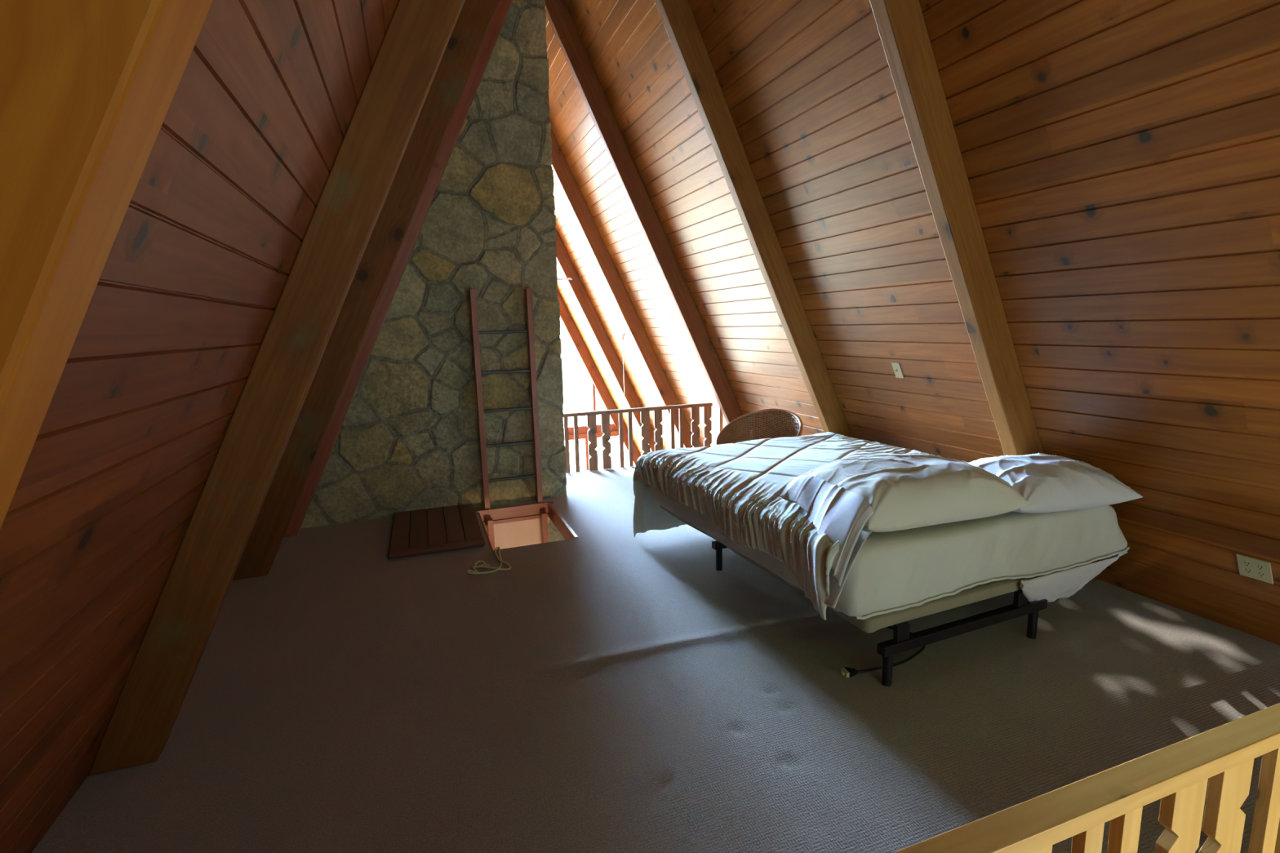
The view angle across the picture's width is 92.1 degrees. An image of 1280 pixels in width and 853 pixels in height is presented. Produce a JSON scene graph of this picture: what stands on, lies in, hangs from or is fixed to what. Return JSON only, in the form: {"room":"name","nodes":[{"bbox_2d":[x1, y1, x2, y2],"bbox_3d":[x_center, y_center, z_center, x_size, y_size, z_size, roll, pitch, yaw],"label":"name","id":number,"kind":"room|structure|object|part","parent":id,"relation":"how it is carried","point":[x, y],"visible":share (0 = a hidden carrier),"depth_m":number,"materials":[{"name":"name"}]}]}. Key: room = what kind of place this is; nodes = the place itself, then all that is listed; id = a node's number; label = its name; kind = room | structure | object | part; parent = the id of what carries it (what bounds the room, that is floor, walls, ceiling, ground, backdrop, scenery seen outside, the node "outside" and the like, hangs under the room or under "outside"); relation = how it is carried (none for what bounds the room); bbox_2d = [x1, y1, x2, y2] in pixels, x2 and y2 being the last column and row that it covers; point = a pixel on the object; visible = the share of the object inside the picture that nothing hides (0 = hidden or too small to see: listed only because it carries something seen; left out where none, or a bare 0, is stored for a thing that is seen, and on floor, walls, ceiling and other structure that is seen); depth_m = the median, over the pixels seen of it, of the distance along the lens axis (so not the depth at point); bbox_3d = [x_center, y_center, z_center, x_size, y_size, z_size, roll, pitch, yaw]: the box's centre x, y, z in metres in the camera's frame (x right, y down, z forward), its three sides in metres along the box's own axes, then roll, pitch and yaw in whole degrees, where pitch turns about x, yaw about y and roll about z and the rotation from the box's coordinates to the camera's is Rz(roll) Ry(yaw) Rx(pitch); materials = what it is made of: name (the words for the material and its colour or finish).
{"room":"loft bedroom","nodes":[
{"label":"loft bedroom","id":0,"kind":"room"},
{"bbox_2d":[0,0,399,852],"bbox_3d":[-2.411,-0.475,4.707,3.715,7.778,13.130,-5,10,-20],"label":"wall","id":1,"kind":"structure","parent":0,"point":[210,236],"depth_m":1.38,"materials":[{"name":"brown wood"}]},
{"bbox_2d":[484,518,542,549],"bbox_3d":[-2.186,2.123,5.220,2.857,2.473,0.088,-5,10,-20],"label":"wall","id":2,"kind":"structure","parent":0,"point":[526,532],"depth_m":5.40,"materials":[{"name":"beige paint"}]},
{"bbox_2d":[563,381,618,470],"bbox_3d":[-2.809,-1.488,11.131,7.250,7.716,0.100,-5,10,-20],"label":"window","id":3,"kind":"structure","parent":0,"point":[583,429],"depth_m":12.00,"materials":[{"name":"brown wood"}]},
{"bbox_2d":[31,465,1279,852],"bbox_3d":[-0.009,0.932,3.852,4.813,0.074,5.650,-5,10,-20],"label":"floor","id":4,"kind":"structure","parent":0,"point":[610,689],"depth_m":2.46,"materials":[{"name":"carpet"}]},
{"bbox_2d":[0,0,213,528],"bbox_3d":[-0.224,-1.003,0.473,2.445,4.869,0.084,-5,10,-20],"label":"roof beam","id":5,"kind":"structure","parent":4,"relation":"on","point":[88,88],"depth_m":0.48,"materials":[{"name":"brown wood"}]},
{"bbox_2d":[88,0,465,776],"bbox_3d":[-0.869,-1.273,2.220,2.445,4.869,0.084,-5,10,-20],"label":"roof beam","id":6,"kind":"structure","parent":4,"relation":"on","point":[372,148],"depth_m":2.19,"materials":[{"name":"brown wood"}]},
{"bbox_2d":[232,0,498,580],"bbox_3d":[-1.499,-1.536,3.924,2.445,4.869,0.084,-5,10,-20],"label":"roof beam","id":7,"kind":"structure","parent":4,"relation":"on","point":[471,27],"depth_m":3.90,"materials":[{"name":"brown wood"}]},
{"bbox_2d":[283,0,512,537],"bbox_3d":[-1.789,-1.577,4.681,2.413,4.719,0.110,-5,10,-20],"label":"roof beam","id":8,"kind":"structure","parent":4,"relation":"on","point":[502,9],"depth_m":4.67,"materials":[{"name":"brown wood"}]},
{"bbox_2d":[388,503,484,559],"bbox_3d":[-1.560,0.782,4.719,0.636,0.043,1.042,-5,10,-20],"label":"hatch cover","id":9,"kind":"object","parent":4,"relation":"on","point":[436,530],"visible":1,"depth_m":4.59,"materials":[{"name":"brown wood"}]},
{"bbox_2d":[466,546,511,573],"bbox_3d":[-1.016,0.909,4.088,0.273,0.078,0.465,-5,10,-20],"label":"rope","id":10,"kind":"object","parent":4,"relation":"on","point":[484,565],"visible":0.96,"depth_m":3.96,"materials":[{"name":"beige fabric"}]},
{"bbox_2d":[468,288,542,509],"bbox_3d":[-1.123,-0.224,5.221,0.498,1.841,0.085,-5,10,-20],"label":"ladder","id":11,"kind":"object","parent":4,"relation":"on","point":[528,295],"visible":1,"depth_m":5.19,"materials":[{"name":"brown wood"}]},
{"bbox_3d":[-1.336,-0.206,5.146,0.045,1.841,0.085,-5,10,-20],"label":"rail","id":12,"kind":"part","parent":11,"relation":"part of","materials":[{"name":"brown wood"}]},
{"bbox_3d":[-0.911,-0.242,5.297,0.045,1.841,0.085,-5,10,-20],"label":"rail","id":13,"kind":"part","parent":11,"relation":"part of","materials":[{"name":"brown wood"}]},
{"bbox_2d":[475,501,577,550],"bbox_3d":[-0.915,0.818,4.867,0.680,0.127,1.004,-5,10,-20],"label":"floor hatch","id":14,"kind":"object","parent":4,"relation":"in","point":[530,511],"visible":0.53,"depth_m":5.26,"materials":[{"name":"brown wood"}]},
{"bbox_2d":[563,402,723,473],"bbox_3d":[-0.013,0.112,6.728,2.033,0.633,0.057,-5,10,-20],"label":"wooden railing","id":15,"kind":"object","parent":4,"relation":"on","point":[695,407],"visible":0.91,"depth_m":6.68,"materials":[{"name":"brown wood"}]},
{"bbox_3d":[-0.083,-0.176,6.657,1.900,0.037,0.057,-5,10,-20],"label":"rail","id":16,"kind":"part","parent":15,"relation":"part of","materials":[{"name":"brown wood"}]},
{"bbox_2d":[544,0,742,424],"bbox_3d":[0.079,-1.952,6.207,2.287,4.869,0.096,-5,10,-20],"label":"roof beam","id":17,"kind":"structure","parent":4,"relation":"on","point":[558,15],"depth_m":6.09,"materials":[{"name":"wood"}]},
{"bbox_2d":[654,0,852,437],"bbox_3d":[0.792,-1.692,4.507,2.444,4.869,0.084,-5,10,-20],"label":"roof beam","id":18,"kind":"structure","parent":4,"relation":"on","point":[678,20],"depth_m":4.49,"materials":[{"name":"brown wood"}]},
{"bbox_2d":[715,408,803,444],"bbox_3d":[1.036,0.252,5.399,0.750,0.737,0.749,-5,10,-20],"label":"wicker chair","id":19,"kind":"object","parent":4,"relation":"on","point":[765,423],"visible":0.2,"depth_m":5.65,"materials":[{"name":"wicker"}]},
{"bbox_2d":[660,506,1089,686],"bbox_3d":[1.200,0.740,3.725,1.435,0.308,2.057,-5,10,-23],"label":"bed base","id":20,"kind":"object","parent":4,"relation":"on","point":[902,641],"visible":0.08,"depth_m":2.71,"materials":[{"name":"metal"}]},
{"bbox_3d":[0.493,0.824,3.841,0.041,0.141,0.041,-5,10,-20],"label":"leg","id":21,"kind":"part","parent":20,"relation":"part of","materials":[{"name":"black metal"}]},
{"bbox_3d":[1.037,1.016,2.588,0.041,0.141,0.041,-5,10,-20],"label":"leg","id":22,"kind":"part","parent":20,"relation":"part of","materials":[{"name":"black metal"}]},
{"bbox_2d":[650,486,1129,619],"bbox_3d":[1.279,0.524,3.712,1.789,0.501,2.068,-5,10,-23],"label":"mattress","id":23,"kind":"object","parent":20,"relation":"on","point":[891,571],"visible":0.32,"depth_m":2.77,"materials":[{"name":"white fabric"}]},
{"bbox_2d":[632,431,968,620],"bbox_3d":[1.144,0.551,3.749,1.849,0.671,2.167,-5,10,-20],"label":"comforter","id":24,"kind":"object","parent":23,"relation":"on","point":[734,486],"visible":0.64,"depth_m":3.56,"materials":[{"name":"white fabric"}]},
{"bbox_2d":[773,453,1030,608],"bbox_3d":[1.137,0.396,2.834,1.052,0.480,0.694,-5,10,-20],"label":"pillow","id":25,"kind":"object","parent":23,"relation":"on","point":[842,498],"visible":0.91,"depth_m":2.62,"materials":[{"name":"white fabric"}]},
{"bbox_2d":[967,453,1142,513],"bbox_3d":[1.955,0.254,3.062,0.750,0.232,0.530,-4,10,-17],"label":"pillow","id":26,"kind":"object","parent":23,"relation":"on","point":[1050,483],"visible":0.67,"depth_m":2.87,"materials":[{"name":"white fabric"}]},
{"bbox_3d":[1.869,0.937,2.937,0.041,0.141,0.041,-5,10,-20],"label":"leg","id":27,"kind":"part","parent":20,"relation":"part of","materials":[{"name":"black metal"}]},
{"bbox_2d":[840,626,925,677],"bbox_3d":[1.150,1.025,2.869,0.315,0.026,0.647,3,10,27],"label":"power cord","id":28,"kind":"object","parent":4,"relation":"on","point":[846,672],"visible":0.6,"depth_m":2.69,"materials":[{"name":"black plastic"}]},
{"bbox_2d":[893,702,1279,852],"bbox_3d":[0.931,0.988,1.229,3.771,0.636,0.062,-5,10,-20],"label":"wooden railing","id":29,"kind":"object","parent":4,"relation":"on","point":[1177,774],"visible":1,"depth_m":1.21,"materials":[{"name":"beige wood"}]},
{"bbox_2d":[546,0,1279,645],"bbox_3d":[1.077,-0.770,5.951,3.715,7.778,13.130,-5,10,-20],"label":"wall","id":30,"kind":"structure","parent":0,"point":[1121,158],"depth_m":3.04,"materials":[{"name":"brown wood"}]},
{"bbox_2d":[622,333,625,406],"bbox_3d":[-0.222,-0.854,9.224,0.067,1.117,0.020,-5,10,-20],"label":"hanging cord","id":31,"kind":"object","parent":30,"relation":"hanging from","point":[624,333],"visible":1,"depth_m":9.20,"materials":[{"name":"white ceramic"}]},
{"bbox_2d":[890,362,904,377],"bbox_3d":[1.740,-0.381,4.166,0.054,0.108,0.072,-5,10,-20],"label":"light switch","id":32,"kind":"object","parent":30,"relation":"attached to","point":[896,366],"visible":1,"depth_m":4.16,"materials":[{"name":"beige plastic"}]},
{"bbox_2d":[869,0,1043,455],"bbox_3d":[1.379,-1.446,2.918,2.444,4.869,0.084,-5,10,-20],"label":"roof beam","id":33,"kind":"structure","parent":30,"relation":"attached to","point":[900,24],"depth_m":3.01,"materials":[{"name":"brown wood"}]},
{"bbox_2d":[1235,553,1273,584],"bbox_3d":[2.730,0.631,2.739,0.054,0.108,0.118,-5,10,-20],"label":"wall outlet","id":34,"kind":"object","parent":30,"relation":"attached to","point":[1251,567],"visible":1,"depth_m":2.73,"materials":[{"name":"beige plastic"}]},
{"bbox_3d":[-0.548,3.270,5.920,7.450,0.100,13.230,-5,10,-20],"label":"floor","id":35,"kind":"structure","parent":0,"visible":0},
{"bbox_2d":[300,0,566,542],"bbox_3d":[-1.919,-0.580,5.399,2.344,7.736,0.854,-5,10,-20],"label":"stone chimney","id":36,"kind":"object","parent":35,"relation":"on","point":[407,439],"visible":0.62,"depth_m":5.07,"materials":[{"name":"grey stone"}]},
{"bbox_2d":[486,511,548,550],"bbox_3d":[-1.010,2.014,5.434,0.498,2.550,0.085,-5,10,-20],"label":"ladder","id":37,"kind":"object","parent":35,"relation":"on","point":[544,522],"visible":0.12,"depth_m":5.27,"materials":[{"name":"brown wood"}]},
{"bbox_3d":[-1.223,2.031,5.359,0.045,2.550,0.085,-5,10,-20],"label":"rail","id":38,"kind":"part","parent":37,"relation":"part of","materials":[{"name":"brown wood"}]},
{"bbox_3d":[-0.797,1.996,5.510,0.045,2.550,0.085,-5,10,-20],"label":"rail","id":39,"kind":"part","parent":37,"relation":"part of","materials":[{"name":"brown wood"}]},
{"bbox_2d":[557,289,640,465],"bbox_3d":[-1.104,-1.505,11.684,3.661,7.463,0.084,-5,10,-20],"label":"roof beam","id":40,"kind":"structure","parent":35,"relation":"on","point":[566,317],"depth_m":11.78,"materials":[{"name":"brown wood"}]},
{"bbox_2d":[555,228,662,452],"bbox_3d":[-0.513,-1.258,10.084,3.660,7.463,0.084,-5,10,-20],"label":"roof beam","id":41,"kind":"structure","parent":35,"relation":"on","point":[563,260],"depth_m":9.95,"materials":[{"name":"brown wood"}]},
{"bbox_2d":[551,128,693,448],"bbox_3d":[0.119,-0.994,8.377,3.659,7.463,0.084,-5,10,-20],"label":"roof beam","id":42,"kind":"structure","parent":35,"relation":"on","point":[560,166],"depth_m":8.04,"materials":[{"name":"brown wood"}]}
]}

